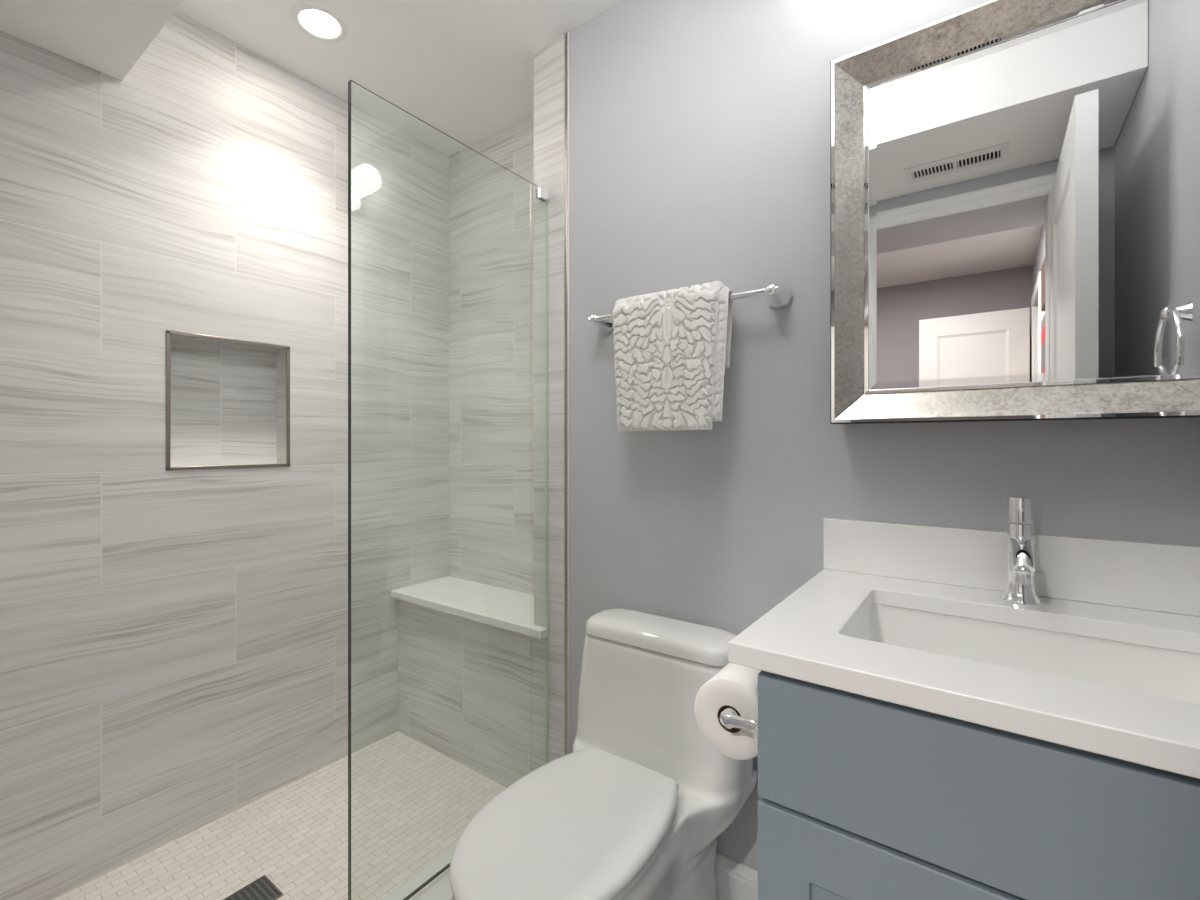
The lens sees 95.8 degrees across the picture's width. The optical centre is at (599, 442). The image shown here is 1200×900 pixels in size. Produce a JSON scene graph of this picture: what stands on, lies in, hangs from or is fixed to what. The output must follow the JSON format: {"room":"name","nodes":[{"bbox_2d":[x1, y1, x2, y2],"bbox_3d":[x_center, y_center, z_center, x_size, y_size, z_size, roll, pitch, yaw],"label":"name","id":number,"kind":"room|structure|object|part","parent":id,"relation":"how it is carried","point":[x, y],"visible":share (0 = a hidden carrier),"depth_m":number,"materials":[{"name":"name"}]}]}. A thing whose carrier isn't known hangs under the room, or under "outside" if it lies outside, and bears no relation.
{"room":"bathroom","nodes":[
{"label":"bathroom","id":0,"kind":"room"},
{"bbox_2d":[0,0,183,80],"bbox_3d":[-0.513,-1.101,0.617,2.221,0.267,0.463,0,0,36],"label":"ceiling","id":1,"kind":"structure","parent":0,"point":[108,37],"depth_m":1.26,"materials":[{"name":"white paint"}]},
{"bbox_2d":[0,11,448,899],"bbox_3d":[-1.150,-0.038,1.740,0.120,2.396,1.749,0,0,36],"label":"wall","id":2,"kind":"structure","parent":0,"point":[174,644],"depth_m":1.59,"materials":[{"name":"tile"}]},
{"bbox_2d":[166,330,289,470],"bbox_3d":[-1.129,-0.120,1.666,0.007,0.398,0.334,0,0,36],"label":"trim","id":3,"kind":"structure","parent":2,"relation":"attached to","point":[168,332],"depth_m":1.62,"materials":[{"name":"silver metal"}]},
{"bbox_2d":[53,731,505,899],"bbox_3d":[-0.875,1.197,1.482,0.828,0.126,1.649,0,0,36],"label":"floor","id":4,"kind":"structure","parent":0,"point":[411,802],"depth_m":1.55,"materials":[{"name":"tile"}]},
{"bbox_2d":[223,875,282,899],"bbox_3d":[-0.867,1.134,1.347,0.104,0.006,0.104,0,0,36],"label":"shower drain","id":5,"kind":"object","parent":4,"relation":"on","point":[262,888],"visible":1,"depth_m":1.36,"materials":[{"name":"silver metal"}]},
{"bbox_2d":[176,0,623,155],"bbox_3d":[-0.203,-1.286,1.049,2.463,0.100,1.809,0,0,36],"label":"ceiling","id":6,"kind":"structure","parent":0,"point":[463,68],"depth_m":1.71,"materials":[{"name":"white paint"}]},
{"bbox_2d":[291,2,347,42],"bbox_3d":[-0.825,-1.234,1.596,0.152,0.006,0.152,0,0,36],"label":"recessed light","id":7,"kind":"object","parent":6,"relation":"in","point":[319,22],"visible":1,"depth_m":1.59,"materials":[{"name":"white paint"}]},
{"bbox_2d":[382,844,455,899],"bbox_3d":[-0.529,1.141,1.141,0.130,0.137,1.299,0,0,36],"label":"shower curb","id":8,"kind":"object","parent":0,"point":[441,890],"depth_m":1.31,"materials":[{"name":"white stone"}]},
{"bbox_2d":[348,80,549,899],"bbox_3d":[-0.348,0.146,1.418,0.028,1.854,0.639,0,0,36],"label":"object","id":9,"kind":"object","parent":8,"relation":"on","point":[542,193],"visible":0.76,"depth_m":1.16,"materials":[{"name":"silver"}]},
{"bbox_2d":[449,116,533,594],"bbox_3d":[-0.367,-0.038,2.206,0.850,2.396,0.120,0,0,36],"label":"wall","id":10,"kind":"structure","parent":0,"point":[491,207],"depth_m":2.17,"materials":[{"name":"tile"}]},
{"bbox_2d":[398,0,1199,870],"bbox_3d":[0.230,-0.038,1.551,2.343,2.396,0.249,0,0,36],"label":"wall","id":11,"kind":"structure","parent":0,"point":[699,130],"depth_m":1.33,"materials":[{"name":"grey paint"}]},
{"bbox_2d":[391,576,546,638],"bbox_3d":[-0.415,0.587,1.993,0.779,0.026,0.281,0,0,36],"label":"shower bench","id":12,"kind":"object","parent":11,"relation":"on","point":[503,608],"visible":0.83,"depth_m":1.97,"materials":[{"name":"white stone"}]},
{"bbox_2d":[534,35,563,769],"bbox_3d":[-0.050,-0.038,1.825,0.128,2.396,0.369,0,0,36],"label":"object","id":13,"kind":"structure","parent":11,"relation":"attached to","point":[548,59],"depth_m":1.67,"materials":[{"name":"tile"}]},
{"bbox_2d":[564,33,566,755],"bbox_3d":[-0.097,-0.037,1.642,0.010,2.394,0.024,0,0,36],"label":"trim","id":14,"kind":"structure","parent":11,"relation":"attached to","point":[565,34],"depth_m":1.63,"materials":[{"name":"silver metal"}]},
{"bbox_2d":[567,32,568,753],"bbox_3d":[-0.093,-0.037,1.633,0.006,2.394,0.013,0,0,36],"label":"trim","id":15,"kind":"structure","parent":11,"relation":"attached to","point":[568,32],"depth_m":1.63,"materials":[{"name":"white"}]},
{"bbox_2d":[588,283,792,332],"bbox_3d":[0.198,-0.341,1.374,0.547,0.057,0.075,0,0,36],"label":"towel bar","id":16,"kind":"object","parent":11,"relation":"attached to","point":[779,295],"visible":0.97,"depth_m":1.24,"materials":[{"name":"silver metal"}]},
{"bbox_3d":[-0.001,-0.341,1.516,0.057,0.057,0.075,0,0,36],"label":"post","id":17,"kind":"part","parent":16,"relation":"part of","materials":[{"name":"silver metal"}]},
{"bbox_2d":[612,281,732,430],"bbox_3d":[0.178,-0.206,1.357,0.313,0.352,0.086,0,0,36],"label":"hand towel","id":18,"kind":"object","parent":16,"relation":"hanging from","point":[672,348],"visible":1,"depth_m":1.31,"materials":[{"name":"fabric"}]},
{"bbox_3d":[0.398,-0.341,1.231,0.057,0.057,0.075,0,0,36],"label":"post","id":19,"kind":"part","parent":16,"relation":"part of","materials":[{"name":"silver metal"}]},
{"bbox_2d":[715,852,757,899],"bbox_3d":[0.211,1.091,1.401,0.766,0.138,0.016,0,0,36],"label":"baseboard","id":20,"kind":"structure","parent":11,"relation":"attached to","point":[735,880],"depth_m":1.31,"materials":[{"name":"white paint"}]},
{"bbox_2d":[823,518,1199,616],"bbox_3d":[0.750,0.221,1.012,0.627,0.110,0.019,0,0,36],"label":"backsplash","id":21,"kind":"structure","parent":11,"relation":"attached to","point":[1160,577],"depth_m":0.97,"materials":[{"name":"white stone"}]},
{"bbox_2d":[830,0,1199,423],"bbox_3d":[0.738,-0.407,0.968,0.594,0.736,0.104,0,0,36],"label":"wall mirror","id":22,"kind":"object","parent":11,"relation":"attached to","point":[1015,184],"visible":1,"depth_m":0.94,"materials":[{"name":"silver mirror"}]},
{"bbox_3d":[0.116,1.210,0.655,1.485,0.100,1.540,0,0,36],"label":"floor","id":23,"kind":"structure","parent":0,"visible":0},
{"bbox_2d":[450,608,757,899],"bbox_3d":[-0.005,0.803,1.131,0.451,0.714,0.684,0,0,36],"label":"toilet","id":24,"kind":"object","parent":23,"relation":"on","point":[639,808],"visible":0.91,"depth_m":1.16,"materials":[{"name":"white ceramic"}]},
{"bbox_3d":[-0.062,0.757,1.051,0.338,0.016,0.481,0,0,36],"label":"seat","id":25,"kind":"part","parent":24,"relation":"part of","materials":[{"name":"white plastic"}]},
{"bbox_3d":[-0.062,0.734,1.051,0.343,0.022,0.488,0,0,36],"label":"seat lid","id":26,"kind":"part","parent":24,"relation":"part of","materials":[{"name":"white plastic"}]},
{"bbox_3d":[0.152,0.469,1.350,0.407,0.047,0.145,0,0,36],"label":"tank lid","id":27,"kind":"part","parent":24,"relation":"part of","materials":[{"name":"white ceramic"}]},
{"bbox_3d":[-0.002,0.828,1.135,0.451,0.664,0.669,0,0,36],"label":"bowl and tank","id":28,"kind":"part","parent":24,"relation":"part of","materials":[{"name":"white ceramic"}]},
{"bbox_2d":[758,670,1199,899],"bbox_3d":[0.607,0.733,0.798,0.579,0.854,0.534,0,0,36],"label":"vanity cabinet","id":29,"kind":"object","parent":23,"relation":"on","point":[862,797],"visible":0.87,"depth_m":0.62,"materials":[{"name":"grey paint"}]},
{"bbox_2d":[720,707,757,745],"bbox_3d":[0.243,0.410,0.847,0.068,0.048,0.174,0,0,36],"label":"toilet paper holder","id":30,"kind":"object","parent":29,"relation":"attached to","point":[730,718],"visible":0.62,"depth_m":0.79,"materials":[{"name":"silver metal"}]},
{"bbox_2d":[694,663,760,759],"bbox_3d":[0.228,0.422,0.869,0.120,0.120,0.102,0,0,36],"label":"toilet paper roll","id":31,"kind":"object","parent":30,"relation":"hanging from","point":[735,686],"visible":0.7,"depth_m":0.83,"materials":[{"name":"white paper"}]},
{"bbox_3d":[0.203,0.412,0.799,0.058,0.029,0.026,0,0,36],"label":"arm","id":32,"kind":"part","parent":30,"relation":"part of","materials":[{"name":"silver metal"}]},
{"bbox_3d":[0.457,0.775,0.589,0.576,0.560,0.020,0,0,36],"label":"drawer","id":33,"kind":"part","parent":29,"relation":"part of","materials":[{"name":"grey paint"}]},
{"bbox_2d":[728,518,1199,778],"bbox_3d":[0.594,0.236,0.795,0.627,0.139,0.554,0,0,36],"label":"countertop","id":34,"kind":"structure","parent":29,"relation":"on","point":[1133,592],"depth_m":0.85,"materials":[{"name":"white stone"}]},
{"bbox_2d":[1000,495,1043,604],"bbox_3d":[0.713,0.185,0.913,0.063,0.182,0.148,0,0,36],"label":"faucet","id":35,"kind":"object","parent":34,"relation":"on","point":[1019,589],"visible":1,"depth_m":0.93,"materials":[{"name":"silver metal"}]},
{"bbox_3d":[0.737,0.117,0.952,0.039,0.046,0.039,0,0,36],"label":"handle","id":36,"kind":"part","parent":35,"relation":"part of","materials":[{"name":"silver metal"}]},
{"bbox_3d":[0.700,0.186,0.900,0.034,0.050,0.111,0,0,36],"label":"spout","id":37,"kind":"part","parent":35,"relation":"part of","materials":[{"name":"silver metal"}]},
{"bbox_2d":[849,604,1199,703],"bbox_3d":[0.612,0.382,0.776,0.506,0.152,0.363,0,0,36],"label":"sink","id":38,"kind":"object","parent":34,"relation":"in","point":[1161,672],"visible":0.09,"depth_m":0.88,"materials":[{"name":"white ceramic"}]}
]}

